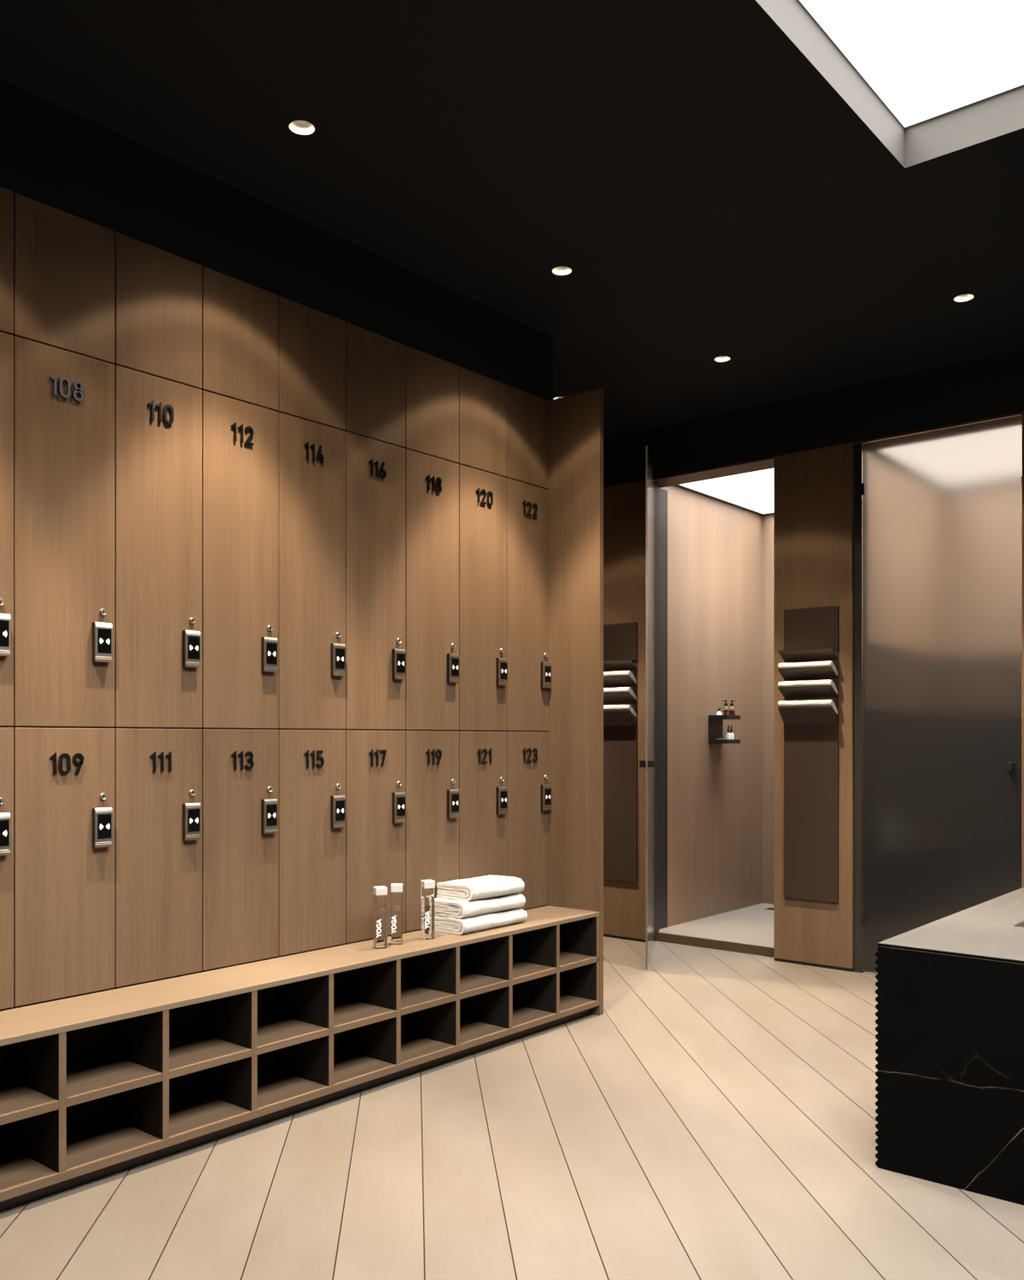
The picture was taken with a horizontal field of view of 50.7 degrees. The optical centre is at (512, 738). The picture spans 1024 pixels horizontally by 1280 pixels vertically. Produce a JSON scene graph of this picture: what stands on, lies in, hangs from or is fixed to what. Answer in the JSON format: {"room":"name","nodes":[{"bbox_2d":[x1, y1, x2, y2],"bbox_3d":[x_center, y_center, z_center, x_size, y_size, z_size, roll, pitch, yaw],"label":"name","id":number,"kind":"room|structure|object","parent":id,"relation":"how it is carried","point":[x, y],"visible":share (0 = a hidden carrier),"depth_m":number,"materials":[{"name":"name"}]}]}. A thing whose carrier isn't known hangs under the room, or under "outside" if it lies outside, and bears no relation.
{"room":"changing room","nodes":[
{"label":"changing room","id":0,"kind":"room"},
{"bbox_2d":[0,78,552,401],"bbox_3d":[-1.724,-1.673,2.981,0.492,0.294,5.370,0,0,40],"label":"wall","id":1,"kind":"structure","parent":0,"point":[51,154],"depth_m":3.59,"materials":[{"name":"black paint"}]},
{"bbox_2d":[0,0,1023,439],"bbox_3d":[-0.213,-1.835,2.711,7.400,0.030,6.891,0,0,40],"label":"ceiling","id":2,"kind":"structure","parent":0,"point":[706,193],"depth_m":3.46,"materials":[{"name":"black paint"}]},
{"bbox_2d":[288,120,314,134],"bbox_3d":[-0.625,-1.844,3.212,0.077,0.052,0.077,0,0,40],"label":"recessed light","id":3,"kind":"object","parent":2,"relation":"in","point":[301,127],"visible":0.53,"depth_m":3.24,"materials":[{"name":"white metal"}]},
{"bbox_2d":[552,266,571,274],"bbox_3d":[0.194,-1.844,4.194,0.077,0.052,0.077,0,0,40],"label":"recessed light","id":4,"kind":"object","parent":2,"relation":"in","point":[561,270],"visible":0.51,"depth_m":4.22,"materials":[{"name":"grey"}]},
{"bbox_2d":[714,355,730,361],"bbox_3d":[1.006,-1.844,5.167,0.077,0.052,0.077,0,0,40],"label":"recessed light","id":5,"kind":"object","parent":2,"relation":"in","point":[722,358],"visible":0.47,"depth_m":5.20,"materials":[{"name":"grey"}]},
{"bbox_2d":[755,0,1023,168],"bbox_3d":[0.917,-1.893,1.836,1.583,0.149,2.934,0,0,40],"label":"skylight","id":6,"kind":"object","parent":2,"relation":"attached to","point":[930,79],"visible":1,"depth_m":3.10,"materials":[{"name":"grey metal"}]},
{"bbox_2d":[799,0,1023,127],"bbox_3d":[0.917,-1.960,1.836,1.583,0.016,2.934,0,0,40],"label":"diffuser","id":7,"kind":"object","parent":6,"relation":"attached to","point":[925,61],"depth_m":3.05,"materials":[{"name":"white plastic"}]},
{"bbox_2d":[954,293,973,302],"bbox_3d":[1.863,-1.844,4.452,0.077,0.052,0.077,0,0,40],"label":"recessed light","id":8,"kind":"object","parent":2,"relation":"in","point":[966,297],"visible":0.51,"depth_m":4.48,"materials":[{"name":"grey"}]},
{"bbox_2d":[0,936,1023,1279],"bbox_3d":[-0.146,1.230,2.791,7.400,0.060,7.100,0,0,40],"label":"floor","id":9,"kind":"structure","parent":0,"point":[716,1120],"depth_m":2.97,"materials":[{"name":"brown wood"}]},
{"bbox_2d":[0,727,13,1011],"bbox_3d":[-1.662,0.583,3.038,0.511,1.233,0.304,0,0,40],"label":"locker","id":10,"kind":"object","parent":9,"relation":"on","point":[6,733],"visible":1,"depth_m":2.99,"materials":[{"name":"brown wood"}]},
{"bbox_2d":[0,331,13,727],"bbox_3d":[-1.662,-0.580,3.038,0.511,1.090,0.304,0,0,40],"label":"locker","id":11,"kind":"object","parent":10,"relation":"on","point":[6,340],"visible":1,"depth_m":2.99,"materials":[{"name":"brown wood"}]},
{"bbox_2d":[0,186,13,335],"bbox_3d":[-1.671,-1.325,3.045,0.489,0.398,0.304,0,0,40],"label":"filler panel","id":12,"kind":"object","parent":11,"relation":"on","point":[6,195],"visible":1,"depth_m":2.99,"materials":[{"name":"brown wood"}]},
{"bbox_2d":[11,727,114,1009],"bbox_3d":[-1.467,0.583,3.272,0.511,1.233,0.304,0,0,40],"label":"locker","id":13,"kind":"object","parent":9,"relation":"on","point":[64,777],"visible":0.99,"depth_m":3.11,"materials":[{"name":"brown wood"}]},
{"bbox_2d":[11,336,114,727],"bbox_3d":[-1.467,-0.580,3.272,0.511,1.090,0.304,0,0,40],"label":"locker","id":14,"kind":"object","parent":13,"relation":"on","point":[64,400],"visible":1,"depth_m":3.11,"materials":[{"name":"brown wood"}]},
{"bbox_2d":[11,192,114,364],"bbox_3d":[-1.476,-1.325,3.279,0.489,0.398,0.304,0,0,40],"label":"filler panel","id":15,"kind":"object","parent":14,"relation":"on","point":[64,262],"visible":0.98,"depth_m":3.12,"materials":[{"name":"brown wood"}]},
{"bbox_2d":[111,727,202,989],"bbox_3d":[-1.272,0.583,3.506,0.511,1.233,0.304,0,0,40],"label":"locker","id":16,"kind":"object","parent":9,"relation":"on","point":[158,771],"visible":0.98,"depth_m":3.35,"materials":[{"name":"brown wood"}]},
{"bbox_2d":[111,365,202,728],"bbox_3d":[-1.272,-0.580,3.506,0.511,1.090,0.304,0,0,40],"label":"locker","id":17,"kind":"object","parent":16,"relation":"on","point":[158,421],"visible":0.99,"depth_m":3.35,"materials":[{"name":"brown wood"}]},
{"bbox_2d":[112,232,202,389],"bbox_3d":[-1.280,-1.325,3.513,0.489,0.398,0.304,0,0,40],"label":"filler panel","id":18,"kind":"object","parent":17,"relation":"on","point":[158,293],"visible":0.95,"depth_m":3.35,"materials":[{"name":"brown wood"}]},
{"bbox_2d":[198,728,278,972],"bbox_3d":[-1.077,0.583,3.740,0.511,1.233,0.304,0,0,40],"label":"locker","id":19,"kind":"object","parent":9,"relation":"on","point":[240,766],"visible":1,"depth_m":3.58,"materials":[{"name":"brown wood"}]},
{"bbox_2d":[197,390,278,728],"bbox_3d":[-1.077,-0.580,3.740,0.511,1.090,0.304,0,0,40],"label":"locker","id":20,"kind":"object","parent":19,"relation":"on","point":[240,439],"visible":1,"depth_m":3.58,"materials":[{"name":"brown wood"}]},
{"bbox_2d":[200,266,278,411],"bbox_3d":[-1.085,-1.325,3.747,0.489,0.398,0.304,0,0,40],"label":"filler panel","id":21,"kind":"object","parent":20,"relation":"on","point":[240,318],"visible":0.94,"depth_m":3.58,"materials":[{"name":"brown wood"}]},
{"bbox_2d":[0,905,599,1211],"bbox_3d":[-0.898,0.975,3.371,0.283,0.449,3.655,0,0,40],"label":"bench","id":22,"kind":"object","parent":9,"relation":"on","point":[94,1086],"visible":1,"depth_m":3.40,"materials":[{"name":"brown wood"}]},
{"bbox_2d":[0,1080,58,1125],"bbox_3d":[-1.375,0.954,2.790,0.268,0.022,0.284,0,0,40],"label":"shelf","id":23,"kind":"object","parent":22,"relation":"attached to","point":[19,1099],"depth_m":2.82,"materials":[{"name":"brown wood"}]},
{"bbox_2d":[66,1055,162,1106],"bbox_3d":[-1.180,0.954,3.024,0.268,0.022,0.284,0,0,40],"label":"shelf","id":24,"kind":"object","parent":22,"relation":"attached to","point":[89,1078],"depth_m":3.03,"materials":[{"name":"brown wood"}]},
{"bbox_2d":[168,1034,251,1079],"bbox_3d":[-0.985,0.954,3.258,0.268,0.022,0.284,0,0,40],"label":"shelf","id":25,"kind":"object","parent":22,"relation":"attached to","point":[188,1053],"depth_m":3.26,"materials":[{"name":"brown wood"}]},
{"bbox_2d":[256,1015,328,1054],"bbox_3d":[-0.790,0.954,3.492,0.268,0.022,0.284,0,0,40],"label":"shelf","id":26,"kind":"object","parent":22,"relation":"attached to","point":[274,1032],"depth_m":3.49,"materials":[{"name":"brown wood"}]},
{"bbox_2d":[333,998,396,1034],"bbox_3d":[-0.595,0.954,3.725,0.268,0.022,0.284,0,0,40],"label":"shelf","id":27,"kind":"object","parent":22,"relation":"attached to","point":[349,1014],"depth_m":3.73,"materials":[{"name":"brown wood"}]},
{"bbox_2d":[372,885,387,948],"bbox_3d":[-0.473,0.641,3.879,0.043,0.219,0.043,0,0,-21],"label":"water bottle","id":28,"kind":"object","parent":22,"relation":"on","point":[380,893],"visible":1,"depth_m":3.86,"materials":[{"name":"clear glass"}]},
{"bbox_2d":[390,883,402,944],"bbox_3d":[-0.422,0.641,3.956,0.043,0.219,0.043,0,0,-5],"label":"water bottle","id":29,"kind":"object","parent":22,"relation":"on","point":[396,888],"visible":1,"depth_m":3.94,"materials":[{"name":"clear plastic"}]},
{"bbox_2d":[420,879,435,939],"bbox_3d":[-0.316,0.641,4.058,0.043,0.219,0.043,0,0,-24],"label":"water bottle","id":30,"kind":"object","parent":22,"relation":"on","point":[427,887],"visible":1,"depth_m":4.04,"materials":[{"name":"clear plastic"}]},
{"bbox_2d":[401,983,456,1015],"bbox_3d":[-0.400,0.954,3.959,0.268,0.022,0.284,0,0,40],"label":"shelf","id":31,"kind":"object","parent":22,"relation":"attached to","point":[415,997],"depth_m":3.97,"materials":[{"name":"brown wood"}]},
{"bbox_2d":[434,907,527,934],"bbox_3d":[-0.133,0.719,4.323,0.193,0.063,0.387,0,0,40],"label":"folded towel","id":32,"kind":"object","parent":22,"relation":"on","point":[445,924],"visible":0.83,"depth_m":4.21,"materials":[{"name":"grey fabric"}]},
{"bbox_2d":[434,893,525,918],"bbox_3d":[-0.136,0.659,4.327,0.194,0.060,0.376,0,0,40],"label":"folded towel","id":33,"kind":"object","parent":32,"relation":"on","point":[445,907],"visible":0.84,"depth_m":4.21,"materials":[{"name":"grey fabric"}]},
{"bbox_2d":[436,874,524,901],"bbox_3d":[-0.124,0.599,4.356,0.192,0.062,0.326,0,0,40],"label":"folded towel","id":34,"kind":"object","parent":33,"relation":"on","point":[485,887],"visible":1,"depth_m":4.28,"materials":[{"name":"white fabric"}]},
{"bbox_2d":[459,971,509,999],"bbox_3d":[-0.204,0.954,4.193,0.268,0.022,0.284,0,0,40],"label":"shelf","id":35,"kind":"object","parent":22,"relation":"attached to","point":[472,983],"depth_m":4.19,"materials":[{"name":"brown wood"}]},
{"bbox_2d":[512,960,556,984],"bbox_3d":[-0.009,0.954,4.427,0.268,0.022,0.284,0,0,40],"label":"shelf","id":36,"kind":"object","parent":22,"relation":"attached to","point":[523,970],"depth_m":4.43,"materials":[{"name":"brown wood"}]},
{"bbox_2d":[559,951,599,971],"bbox_3d":[0.186,0.954,4.661,0.268,0.022,0.284,0,0,40],"label":"shelf","id":37,"kind":"object","parent":22,"relation":"attached to","point":[568,960],"depth_m":4.65,"materials":[{"name":"brown wood"}]},
{"bbox_2d":[275,729,345,958],"bbox_3d":[-0.882,0.583,3.974,0.511,1.233,0.304,0,0,40],"label":"locker","id":38,"kind":"object","parent":9,"relation":"on","point":[311,763],"visible":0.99,"depth_m":3.82,"materials":[{"name":"brown wood"}]},
{"bbox_2d":[265,412,345,729],"bbox_3d":[-0.882,-0.580,3.974,0.511,1.090,0.304,0,0,40],"label":"locker","id":39,"kind":"object","parent":38,"relation":"on","point":[311,456],"visible":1,"depth_m":3.82,"materials":[{"name":"brown wood"}]},
{"bbox_2d":[277,296,345,430],"bbox_3d":[-0.890,-1.325,3.981,0.489,0.398,0.304,0,0,40],"label":"filler panel","id":40,"kind":"object","parent":39,"relation":"on","point":[311,342],"visible":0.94,"depth_m":3.82,"materials":[{"name":"brown wood"}]},
{"bbox_2d":[343,729,406,945],"bbox_3d":[-0.687,0.583,4.207,0.511,1.233,0.304,0,0,40],"label":"locker","id":41,"kind":"object","parent":9,"relation":"on","point":[375,797],"visible":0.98,"depth_m":4.04,"materials":[{"name":"brown wood"}]},
{"bbox_2d":[345,431,406,730],"bbox_3d":[-0.687,-0.580,4.207,0.511,1.090,0.304,0,0,40],"label":"locker","id":42,"kind":"object","parent":41,"relation":"on","point":[375,654],"visible":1,"depth_m":4.05,"materials":[{"name":"brown wood"}]},
{"bbox_2d":[343,321,405,448],"bbox_3d":[-0.695,-1.325,4.214,0.489,0.398,0.304,0,0,40],"label":"filler panel","id":43,"kind":"object","parent":42,"relation":"on","point":[375,363],"visible":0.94,"depth_m":4.05,"materials":[{"name":"brown wood"}]},
{"bbox_2d":[402,730,459,933],"bbox_3d":[-0.492,0.583,4.441,0.511,1.233,0.304,0,0,40],"label":"locker","id":44,"kind":"object","parent":9,"relation":"on","point":[432,757],"visible":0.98,"depth_m":4.28,"materials":[{"name":"brown wood"}]},
{"bbox_2d":[402,448,459,730],"bbox_3d":[-0.492,-0.580,4.441,0.511,1.090,0.304,0,0,40],"label":"locker","id":45,"kind":"object","parent":44,"relation":"on","point":[432,483],"visible":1,"depth_m":4.28,"materials":[{"name":"brown wood"}]},
{"bbox_2d":[404,345,459,463],"bbox_3d":[-0.500,-1.325,4.448,0.489,0.398,0.304,0,0,40],"label":"filler panel","id":46,"kind":"object","parent":45,"relation":"on","point":[432,382],"visible":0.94,"depth_m":4.29,"materials":[{"name":"brown wood"}]},
{"bbox_2d":[455,730,507,879],"bbox_3d":[-0.297,0.583,4.675,0.511,1.233,0.304,0,0,40],"label":"locker","id":47,"kind":"object","parent":9,"relation":"on","point":[483,789],"visible":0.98,"depth_m":4.51,"materials":[{"name":"brown wood"}]},
{"bbox_2d":[459,464,507,731],"bbox_3d":[-0.297,-0.580,4.675,0.511,1.090,0.304,0,0,40],"label":"locker","id":48,"kind":"object","parent":47,"relation":"on","point":[483,684],"visible":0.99,"depth_m":4.52,"materials":[{"name":"brown wood"}]},
{"bbox_2d":[458,366,506,477],"bbox_3d":[-0.305,-1.325,4.682,0.489,0.398,0.304,0,0,40],"label":"filler panel","id":49,"kind":"object","parent":48,"relation":"on","point":[482,398],"visible":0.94,"depth_m":4.52,"materials":[{"name":"brown wood"}]},
{"bbox_2d":[506,731,552,910],"bbox_3d":[-0.107,0.583,4.903,0.511,1.233,0.288,0,0,40],"label":"locker","id":50,"kind":"object","parent":9,"relation":"on","point":[529,789],"visible":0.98,"depth_m":4.76,"materials":[{"name":"brown wood"}]},
{"bbox_2d":[504,477,552,731],"bbox_3d":[-0.107,-0.580,4.903,0.511,1.090,0.288,0,0,40],"label":"locker","id":51,"kind":"object","parent":50,"relation":"on","point":[529,667],"visible":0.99,"depth_m":4.75,"materials":[{"name":"brown wood"}]},
{"bbox_2d":[505,384,548,488],"bbox_3d":[-0.115,-1.325,4.910,0.489,0.398,0.288,0,0,40],"label":"filler panel","id":52,"kind":"object","parent":51,"relation":"on","point":[527,414],"visible":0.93,"depth_m":4.75,"materials":[{"name":"brown wood"}]},
{"bbox_2d":[545,388,603,1015],"bbox_3d":[0.095,-0.162,4.942,0.770,2.724,0.028,0,0,40],"label":"end panel","id":53,"kind":"object","parent":9,"relation":"on","point":[575,489],"visible":0.44,"depth_m":4.77,"materials":[{"name":"brown wood"}]},
{"bbox_2d":[773,442,854,971],"bbox_3d":[1.623,-0.164,5.745,0.435,2.728,0.120,0,0,40],"label":"panel","id":54,"kind":"object","parent":9,"relation":"on","point":[814,489],"visible":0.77,"depth_m":5.68,"materials":[{"name":"brown wood"}]},
{"bbox_2d":[778,605,838,902],"bbox_3d":[1.554,0.079,5.667,0.300,1.541,0.087,0,0,40],"label":"towel holder","id":55,"kind":"object","parent":54,"relation":"attached to","point":[811,634],"visible":1,"depth_m":5.67,"materials":[{"name":"brown metal"}]},
{"bbox_2d":[778,699,837,714],"bbox_3d":[1.552,-0.163,5.665,0.292,0.079,0.095,0,0,40],"label":"hand towel","id":56,"kind":"object","parent":55,"relation":"in","point":[817,702],"visible":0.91,"depth_m":5.62,"materials":[{"name":"white fabric"}]},
{"bbox_2d":[778,680,837,694],"bbox_3d":[1.552,-0.266,5.665,0.292,0.079,0.095,0,0,40],"label":"hand towel","id":57,"kind":"object","parent":55,"relation":"in","point":[812,683],"visible":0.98,"depth_m":5.62,"materials":[{"name":"white fabric"}]},
{"bbox_2d":[778,661,837,675],"bbox_3d":[1.552,-0.363,5.665,0.292,0.080,0.095,0,0,40],"label":"hand towel","id":58,"kind":"object","parent":55,"relation":"in","point":[815,664],"visible":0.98,"depth_m":5.62,"materials":[{"name":"white fabric"}]},
{"bbox_2d":[778,705,837,723],"bbox_3d":[1.552,-0.124,5.666,0.298,0.092,0.084,0,0,40],"label":"tray","id":59,"kind":"object","parent":55,"relation":"on","point":[820,714],"depth_m":5.65,"materials":[{"name":"brown metal"}]},
{"bbox_2d":[778,686,837,698],"bbox_3d":[1.552,-0.245,5.666,0.298,0.056,0.084,0,0,40],"label":"tray","id":60,"kind":"object","parent":55,"relation":"on","point":[811,692],"depth_m":5.66,"materials":[{"name":"brown metal"}]},
{"bbox_2d":[778,666,837,680],"bbox_3d":[1.552,-0.342,5.666,0.298,0.056,0.084,0,0,40],"label":"tray","id":61,"kind":"object","parent":55,"relation":"on","point":[814,673],"depth_m":5.66,"materials":[{"name":"brown metal"}]},
{"bbox_2d":[778,647,837,662],"bbox_3d":[1.552,-0.440,5.666,0.298,0.056,0.084,0,0,40],"label":"tray","id":62,"kind":"object","parent":55,"relation":"on","point":[789,654],"depth_m":5.66,"materials":[{"name":"brown metal"}]},
{"bbox_2d":[875,887,1023,1205],"bbox_3d":[1.944,0.885,3.311,1.056,0.631,1.625,0,0,40],"label":"vanity","id":63,"kind":"object","parent":9,"relation":"on","point":[950,1111],"visible":1,"depth_m":2.91,"materials":[{"name":"black stone"}]},
{"bbox_2d":[603,479,655,942],"bbox_3d":[0.668,-0.164,6.541,0.437,2.728,0.120,0,0,40],"label":"panel","id":64,"kind":"object","parent":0,"point":[624,504],"visible":0.31,"depth_m":6.44,"materials":[{"name":"brown wood"}]},
{"bbox_2d":[603,622,637,882],"bbox_3d":[0.602,0.079,6.460,0.300,1.541,0.087,0,0,40],"label":"towel holder","id":65,"kind":"object","parent":64,"relation":"attached to","point":[619,640],"visible":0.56,"depth_m":6.45,"materials":[{"name":"brown metal"}]},
{"bbox_2d":[603,686,636,699],"bbox_3d":[0.601,-0.266,6.459,0.292,0.080,0.095,0,0,40],"label":"hand towel","id":66,"kind":"object","parent":65,"relation":"in","point":[622,689],"visible":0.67,"depth_m":6.38,"materials":[{"name":"grey fabric"}]},
{"bbox_2d":[603,704,636,717],"bbox_3d":[0.601,-0.163,6.459,0.292,0.079,0.095,0,0,40],"label":"hand towel","id":67,"kind":"object","parent":65,"relation":"in","point":[608,707],"visible":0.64,"depth_m":6.38,"materials":[{"name":"grey fabric"}]},
{"bbox_2d":[603,670,636,683],"bbox_3d":[0.601,-0.363,6.459,0.292,0.080,0.095,0,0,40],"label":"hand towel","id":68,"kind":"object","parent":65,"relation":"in","point":[619,673],"visible":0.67,"depth_m":6.38,"materials":[{"name":"grey fabric"}]},
{"bbox_2d":[603,709,637,725],"bbox_3d":[0.601,-0.124,6.459,0.298,0.092,0.084,0,0,40],"label":"tray","id":69,"kind":"object","parent":65,"relation":"on","point":[612,717],"depth_m":6.41,"materials":[{"name":"brown metal"}]},
{"bbox_2d":[603,692,637,703],"bbox_3d":[0.601,-0.245,6.459,0.298,0.056,0.084,0,0,40],"label":"tray","id":70,"kind":"object","parent":65,"relation":"on","point":[608,697],"depth_m":6.43,"materials":[{"name":"brown metal"}]},
{"bbox_2d":[603,675,637,686],"bbox_3d":[0.601,-0.342,6.459,0.298,0.056,0.084,0,0,40],"label":"tray","id":71,"kind":"object","parent":65,"relation":"on","point":[623,681],"depth_m":6.43,"materials":[{"name":"brown wood"}]},
{"bbox_2d":[603,659,637,670],"bbox_3d":[0.601,-0.440,6.459,0.298,0.056,0.084,0,0,40],"label":"tray","id":72,"kind":"object","parent":65,"relation":"on","point":[608,665],"depth_m":6.42,"materials":[{"name":"brown metal"}]},
{"bbox_2d":[654,456,773,516],"bbox_3d":[1.598,-1.593,6.695,0.972,0.149,1.538,0,0,40],"label":"ceiling","id":73,"kind":"structure","parent":0,"point":[765,463],"depth_m":6.17,"materials":[{"name":"brown wood"}]},
{"bbox_2d":[675,468,773,515],"bbox_3d":[1.655,-1.576,6.764,0.848,0.022,1.334,0,0,40],"label":"recessed light","id":74,"kind":"object","parent":73,"relation":"in","point":[753,491],"visible":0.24,"depth_m":6.79,"materials":[{"name":"white plastic"}]},
{"bbox_2d":[659,902,773,947],"bbox_3d":[1.630,1.175,6.733,0.872,0.050,1.438,0,0,40],"label":"floor","id":75,"kind":"structure","parent":0,"point":[753,924],"depth_m":6.60,"materials":[{"name":"brown tile"}]},
{"bbox_2d":[661,485,773,926],"bbox_3d":[1.653,-0.234,6.761,0.972,2.867,1.479,0,0,40],"label":"wall","id":76,"kind":"structure","parent":0,"point":[720,555],"depth_m":7.06,"materials":[{"name":"brown wood"}]},
{"bbox_2d":[639,446,654,968],"bbox_3d":[0.765,-0.163,5.964,0.076,2.703,0.780,0,0,10],"label":"door","id":77,"kind":"structure","parent":76,"relation":"in","point":[648,763],"depth_m":5.80,"materials":[{"name":"clear glass"}]},
{"bbox_2d":[654,480,667,934],"bbox_3d":[0.855,-0.189,6.490,0.102,2.678,0.297,0,0,22],"label":"door frame","id":78,"kind":"structure","parent":76,"relation":"attached to","point":[660,495],"depth_m":6.53,"materials":[{"name":"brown metal"}]},
{"bbox_2d":[655,931,773,957],"bbox_3d":[1.169,1.175,6.169,0.808,0.050,0.017,0,0,40],"label":"trim","id":79,"kind":"structure","parent":76,"relation":"attached to","point":[664,937],"depth_m":6.16,"materials":[{"name":"brown wood"}]},
{"bbox_2d":[708,715,740,744],"bbox_3d":[1.380,-0.062,7.009,0.135,0.184,0.180,0,0,40],"label":"shower shelf","id":80,"kind":"object","parent":76,"relation":"attached to","point":[715,722],"visible":0.95,"depth_m":6.99,"materials":[{"name":"black metal"}]},
{"bbox_2d":[715,708,721,715],"bbox_3d":[1.336,-0.166,6.965,0.036,0.069,0.036,0,0,40],"label":"lotion bottle","id":81,"kind":"object","parent":80,"relation":"on","point":[718,712],"visible":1,"depth_m":6.96,"materials":[{"name":"white plastic"}]},
{"bbox_2d":[709,739,740,744],"bbox_3d":[1.382,0.017,7.007,0.129,0.027,0.180,0,0,40],"label":"shelf","id":82,"kind":"object","parent":80,"relation":"on","point":[726,741],"depth_m":6.94,"materials":[{"name":"black metal"}]},
{"bbox_2d":[709,715,740,719],"bbox_3d":[1.382,-0.141,7.007,0.129,0.027,0.180,0,0,40],"label":"shelf","id":83,"kind":"object","parent":80,"relation":"on","point":[711,717],"depth_m":6.94,"materials":[{"name":"black metal"}]},
{"bbox_2d":[722,700,729,715],"bbox_3d":[1.380,-0.191,6.964,0.042,0.119,0.042,0,0,15],"label":"pump bottle","id":84,"kind":"object","parent":80,"relation":"on","point":[725,709],"visible":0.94,"depth_m":6.95,"materials":[{"name":"brown"}]},
{"bbox_2d":[726,725,730,739],"bbox_3d":[1.398,-0.031,6.972,0.031,0.113,0.031,0,0,40],"label":"dropper bottle","id":85,"kind":"object","parent":80,"relation":"on","point":[728,735],"visible":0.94,"depth_m":6.96,"materials":[{"name":"white plastic"}]},
{"bbox_2d":[728,700,735,715],"bbox_3d":[1.429,-0.191,7.012,0.042,0.119,0.042,0,0,0],"label":"pump bottle","id":86,"kind":"object","parent":80,"relation":"on","point":[732,711],"visible":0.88,"depth_m":7.00,"materials":[{"name":"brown glass"}]},
{"bbox_2d":[730,725,733,739],"bbox_3d":[1.425,-0.031,7.005,0.031,0.113,0.031,0,0,40],"label":"dropper bottle","id":87,"kind":"object","parent":80,"relation":"on","point":[731,730],"visible":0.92,"depth_m":6.99,"materials":[{"name":"white plastic"}]},
{"bbox_2d":[603,348,1023,487],"bbox_3d":[2.048,-1.689,5.423,7.400,0.322,0.170,0,0,40],"label":"wall","id":88,"kind":"structure","parent":0,"point":[992,386],"depth_m":5.64,"materials":[{"name":"black paint"}]},
{"bbox_2d":[852,412,1021,445],"bbox_3d":[2.557,-1.593,5.895,0.972,0.149,1.538,0,0,40],"label":"door frame","id":89,"kind":"structure","parent":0,"point":[1017,413],"depth_m":5.28,"materials":[{"name":"black metal"}]},
{"bbox_2d":[1021,411,1023,887],"bbox_3d":[2.583,-0.164,4.944,0.434,2.728,0.120,0,0,40],"label":"panel","id":90,"kind":"object","parent":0,"point":[1022,412],"visible":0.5,"depth_m":5.03,"materials":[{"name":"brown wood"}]},
{"bbox_3d":[2.612,-0.234,5.961,0.972,2.867,1.479,0,0,40],"label":"wall","id":91,"kind":"structure","parent":0,"visible":0},
{"bbox_2d":[854,442,865,972],"bbox_3d":[1.814,-0.164,5.690,0.102,2.728,0.297,0,0,22],"label":"door frame","id":92,"kind":"structure","parent":91,"relation":"attached to","point":[858,447],"depth_m":5.55,"materials":[{"name":"brown metal"}]},
{"bbox_2d":[861,414,1021,972],"bbox_3d":[2.084,-0.163,5.290,0.766,2.703,0.076,0,0,40],"label":"door","id":93,"kind":"structure","parent":91,"relation":"in","point":[941,509],"depth_m":5.27,"materials":[{"name":"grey glass"}]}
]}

